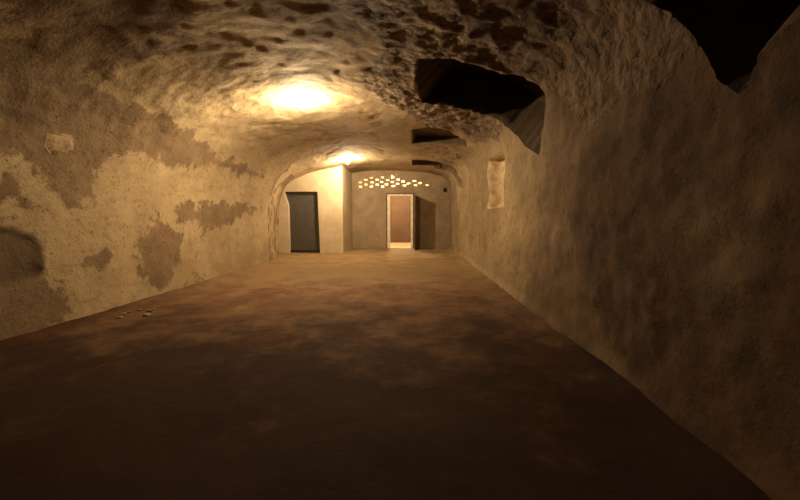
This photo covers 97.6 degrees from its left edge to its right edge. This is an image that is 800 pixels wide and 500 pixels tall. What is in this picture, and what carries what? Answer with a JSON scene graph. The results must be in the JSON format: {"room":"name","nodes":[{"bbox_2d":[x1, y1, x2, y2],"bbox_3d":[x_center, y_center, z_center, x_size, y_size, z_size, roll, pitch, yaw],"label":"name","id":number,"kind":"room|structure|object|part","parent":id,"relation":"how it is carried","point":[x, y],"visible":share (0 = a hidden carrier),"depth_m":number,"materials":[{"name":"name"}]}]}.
{"room":"underground passage","nodes":[
{"label":"underground passage","id":0,"kind":"room"},
{"bbox_2d":[0,82,287,339],"bbox_3d":[-3.651,-0.510,6.095,1.223,2.406,16.023,0,5,-3],"label":"wall","id":1,"kind":"structure","parent":0,"point":[99,213],"depth_m":4.29,"materials":[{"name":"paint"}]},
{"bbox_2d":[279,166,352,253],"bbox_3d":[-3.219,-1.602,12.853,2.641,3.350,2.122,0,5,2],"label":"wall","id":2,"kind":"structure","parent":0,"point":[333,186],"depth_m":11.84,"materials":[{"name":"paint"}]},
{"bbox_2d":[286,192,319,251],"bbox_3d":[-3.317,-0.965,12.012,1.280,2.105,0.070,0,5,2],"label":"door","id":3,"kind":"structure","parent":2,"relation":"in","point":[304,219],"depth_m":12.01,"materials":[{"name":"grey paint"}]},
{"bbox_3d":[-3.293,0.040,12.085,1.210,0.080,0.035,0,5,2],"label":"kick rail","id":4,"kind":"part","parent":3,"relation":"part of","materials":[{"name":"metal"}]},
{"bbox_2d":[0,248,771,499],"bbox_3d":[-1.431,0.629,6.026,6.800,0.087,15.900,0,5,2],"label":"floor","id":5,"kind":"structure","parent":0,"point":[356,373],"depth_m":2.33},
{"bbox_2d":[359,179,428,187],"bbox_3d":[0.100,-2.017,17.393,5.600,3.350,0.200,0,5,2],"label":"wall","id":6,"kind":"structure","parent":0,"point":[402,181],"depth_m":17.19,"materials":[{"name":"beige paint"}]},
{"bbox_2d":[390,196,410,241],"bbox_3d":[0.146,-1.627,17.297,1.740,2.490,0.060,0,5,2],"label":"door","id":7,"kind":"structure","parent":6,"relation":"in","point":[400,206],"depth_m":17.29,"materials":[{"name":"brown paint"}]},
{"bbox_2d":[0,0,799,187],"bbox_3d":[-0.821,-2.121,5.876,6.161,1.970,16.362,0,5,-3],"label":"ceiling","id":8,"kind":"structure","parent":0,"point":[386,85],"depth_m":3.67,"materials":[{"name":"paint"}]},
{"bbox_2d":[300,99,304,108],"bbox_3d":[-1.506,-2.270,5.411,0.092,0.179,0.092,0,5,2],"label":"lamp","id":9,"kind":"object","parent":8,"relation":"attached to","point":[302,106],"visible":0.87,"depth_m":5.39,"materials":[{"name":"white ceramic"}]},
{"bbox_2d":[390,242,410,246],"bbox_3d":[0.049,-0.172,15.780,5.600,0.108,3.750,0,5,2],"label":"floor","id":10,"kind":"structure","parent":0,"point":[392,244],"depth_m":16.08,"materials":[{"name":"beige"}]},
{"bbox_2d":[352,170,450,248],"bbox_3d":[0.346,-1.784,13.750,4.500,3.550,0.120,0,5,2],"label":"wall","id":11,"kind":"structure","parent":0,"point":[432,204],"depth_m":13.71,"materials":[{"name":"beige paint"}]},
{"bbox_2d":[386,193,414,249],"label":"door frame","id":12,"kind":"structure","parent":11,"relation":"in","point":[388,195],"depth_m":13.72,"materials":[{"name":"beige paint"}]},
{"bbox_2d":[449,5,799,499],"bbox_3d":[1.831,-0.584,5.897,0.385,2.589,15.950,0,5,2],"label":"wall","id":13,"kind":"structure","parent":0,"point":[653,226],"depth_m":2.11,"materials":[{"name":"paint"}]}
]}

